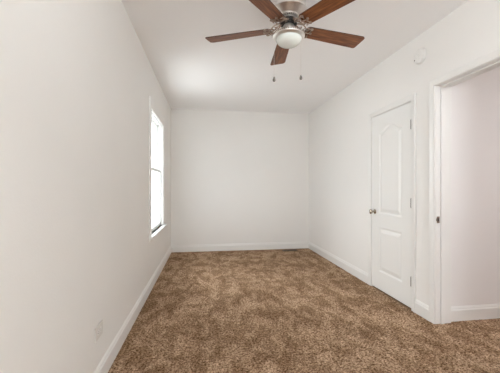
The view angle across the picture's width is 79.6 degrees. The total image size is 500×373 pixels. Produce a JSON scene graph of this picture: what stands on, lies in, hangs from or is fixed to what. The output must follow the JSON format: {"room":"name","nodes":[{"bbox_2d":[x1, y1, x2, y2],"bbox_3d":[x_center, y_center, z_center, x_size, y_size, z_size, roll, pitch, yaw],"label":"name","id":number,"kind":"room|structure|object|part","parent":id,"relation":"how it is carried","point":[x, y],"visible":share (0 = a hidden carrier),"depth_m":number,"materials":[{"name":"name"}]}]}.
{"room":"empty bedroom","nodes":[
{"label":"empty bedroom","id":0,"kind":"room"},
{"bbox_2d":[0,0,170,372],"bbox_3d":[-0.935,-0.110,1.410,0.150,2.640,8.560,0,0,-8],"label":"wall","id":1,"kind":"structure","parent":0,"point":[77,78],"depth_m":1.47,"materials":[{"name":"paint"}]},
{"bbox_2d":[95,320,102,342],"bbox_3d":[-0.914,0.875,1.818,0.008,0.084,0.124,0,0,-8],"label":"wall outlet","id":2,"kind":"object","parent":1,"relation":"attached to","point":[99,329],"visible":1,"depth_m":1.80,"materials":[{"name":"white plastic"}]},
{"bbox_2d":[94,246,171,372],"bbox_3d":[-0.854,1.145,1.422,0.014,0.130,8.260,0,0,-8],"label":"baseboard","id":3,"kind":"structure","parent":1,"relation":"attached to","point":[104,366],"depth_m":2.45,"materials":[{"name":"white paint"}]},
{"bbox_2d":[149,96,167,241],"bbox_3d":[-1.291,-0.200,4.027,0.197,1.657,1.280,0,0,-8],"label":"window","id":4,"kind":"structure","parent":1,"relation":"in","point":[156,127],"depth_m":4.46,"materials":[{"name":"white glass"}]},
{"bbox_3d":[-1.329,-0.556,4.001,0.033,0.704,0.954,0,0,-8],"label":"sash","id":5,"kind":"part","parent":4,"relation":"part of","materials":[{"name":"white plastic"}]},
{"bbox_3d":[-1.283,0.167,4.007,0.033,0.816,0.954,0,0,-8],"label":"sash","id":6,"kind":"part","parent":4,"relation":"part of","materials":[{"name":"white plastic"}]},
{"bbox_3d":[-1.311,-0.163,4.003,0.150,1.515,0.980,0,0,-8],"label":"frame","id":7,"kind":"part","parent":4,"relation":"part of","materials":[{"name":"white plastic"}]},
{"bbox_3d":[-1.231,0.587,4.035,0.077,0.024,1.280,0,0,-8],"label":"sill","id":8,"kind":"part","parent":4,"relation":"part of","materials":[{"name":"white paint"}]},
{"bbox_2d":[171,109,308,244],"bbox_3d":[0.712,-0.110,5.898,4.398,2.640,0.150,0,0,-8],"label":"wall","id":9,"kind":"structure","parent":0,"point":[237,176],"depth_m":5.68,"materials":[{"name":"paint"}]},
{"bbox_2d":[171,242,308,251],"bbox_3d":[-0.147,1.145,5.691,2.638,0.130,0.014,0,0,-8],"label":"baseboard","id":10,"kind":"structure","parent":9,"relation":"attached to","point":[276,245],"depth_m":5.68,"materials":[{"name":"white paint"}]},
{"bbox_2d":[121,0,467,113],"bbox_3d":[1.291,-1.480,1.733,4.648,0.100,8.560,0,0,-8],"label":"ceiling","id":11,"kind":"structure","parent":0,"point":[191,71],"depth_m":3.11,"materials":[{"name":"white paint"}]},
{"bbox_2d":[205,0,364,81],"bbox_3d":[0.295,-1.095,2.224,1.240,0.669,1.219,0,0,-8],"label":"ceiling fan","id":12,"kind":"object","parent":11,"relation":"hanging from","point":[287,13],"visible":1,"depth_m":2.14,"materials":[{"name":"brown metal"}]},
{"bbox_3d":[-0.089,-1.155,2.299,0.508,0.006,0.140,0,11,16],"label":"blade","id":13,"kind":"part","parent":12,"relation":"part of","materials":[{"name":"brown wood"}]},
{"bbox_3d":[0.067,-1.155,1.873,0.140,0.006,0.508,13,7,33],"label":"blade","id":14,"kind":"part","parent":12,"relation":"part of","materials":[{"name":"brown wood"}]},
{"bbox_3d":[0.268,-1.155,2.579,0.140,0.006,0.508,-11,0,-2],"label":"blade","id":15,"kind":"part","parent":12,"relation":"part of","materials":[{"name":"brown wood"}]},
{"bbox_3d":[0.282,-1.050,2.193,0.188,0.060,0.188,0,0,-8],"label":"lamp shade","id":16,"kind":"part","parent":12,"relation":"part of","materials":[{"name":"white glass"}]},
{"bbox_3d":[0.520,-1.155,1.889,0.140,0.007,0.508,14,-8,-37],"label":"blade","id":17,"kind":"part","parent":12,"relation":"part of","materials":[{"name":"brown wood"}]},
{"bbox_3d":[0.645,-1.155,2.325,0.508,0.006,0.140,0,-11,-20],"label":"blade","id":18,"kind":"part","parent":12,"relation":"part of","materials":[{"name":"brown wood"}]},
{"bbox_2d":[161,281,498,362],"bbox_3d":[1.291,1.263,1.733,4.648,0.094,8.560,0,0,-8],"label":"floor","id":19,"kind":"structure","parent":0,"point":[347,281],"depth_m":3.23,"materials":[{"name":"brown carpet"}]},
{"bbox_2d":[108,248,499,372],"bbox_3d":[1.315,1.211,1.737,4.398,0.014,8.260,0,0,-8],"label":"carpet","id":20,"kind":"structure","parent":19,"relation":"on","point":[335,325],"depth_m":2.59,"materials":[{"name":"brown carpet"}]},
{"bbox_2d":[309,0,499,305],"bbox_3d":[1.835,-0.110,1.736,0.150,2.640,8.410,0,0,-8],"label":"wall","id":21,"kind":"structure","parent":0,"point":[338,128],"depth_m":3.77,"materials":[{"name":"paint"}]},
{"bbox_2d":[309,242,428,320],"bbox_3d":[1.743,1.145,1.799,0.014,0.130,8.260,0,0,-8],"label":"baseboard","id":22,"kind":"structure","parent":21,"relation":"attached to","point":[421,309],"depth_m":4.10,"materials":[{"name":"white paint"}]},
{"bbox_2d":[369,102,410,307],"bbox_3d":[1.518,0.182,3.287,0.102,2.027,0.721,0,0,-8],"label":"door","id":23,"kind":"structure","parent":21,"relation":"in","point":[390,211],"depth_m":3.26,"materials":[{"name":"white paint"}]},
{"bbox_2d":[368,93,415,312],"bbox_3d":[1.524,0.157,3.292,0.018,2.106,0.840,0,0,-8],"label":"trim","id":24,"kind":"structure","parent":21,"relation":"attached to","point":[412,97],"depth_m":2.93,"materials":[{"name":"white paint"}]},
{"bbox_2d":[414,48,425,64],"bbox_3d":[1.585,-1.222,2.813,0.035,0.146,0.146,0,0,-8],"label":"smoke detector","id":25,"kind":"object","parent":21,"relation":"attached to","point":[420,55],"visible":1,"depth_m":2.79,"materials":[{"name":"white plastic"}]},
{"bbox_2d":[429,48,499,323],"bbox_3d":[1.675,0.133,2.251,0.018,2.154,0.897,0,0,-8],"label":"trim","id":26,"kind":"structure","parent":21,"relation":"attached to","point":[495,54],"depth_m":2.64,"materials":[{"name":"white paint"}]},
{"bbox_2d":[451,67,499,306],"bbox_3d":[2.562,-0.110,2.857,1.610,2.640,0.100,0,0,-8],"label":"wall","id":27,"kind":"structure","parent":0,"point":[475,101],"depth_m":2.73,"materials":[{"name":"white paint"}]},
{"bbox_2d":[451,304,499,321],"bbox_3d":[2.570,1.145,2.801,1.610,0.130,0.014,0,0,-8],"label":"baseboard","id":28,"kind":"structure","parent":27,"relation":"attached to","point":[486,311],"depth_m":2.72,"materials":[{"name":"white paint"}]}
]}

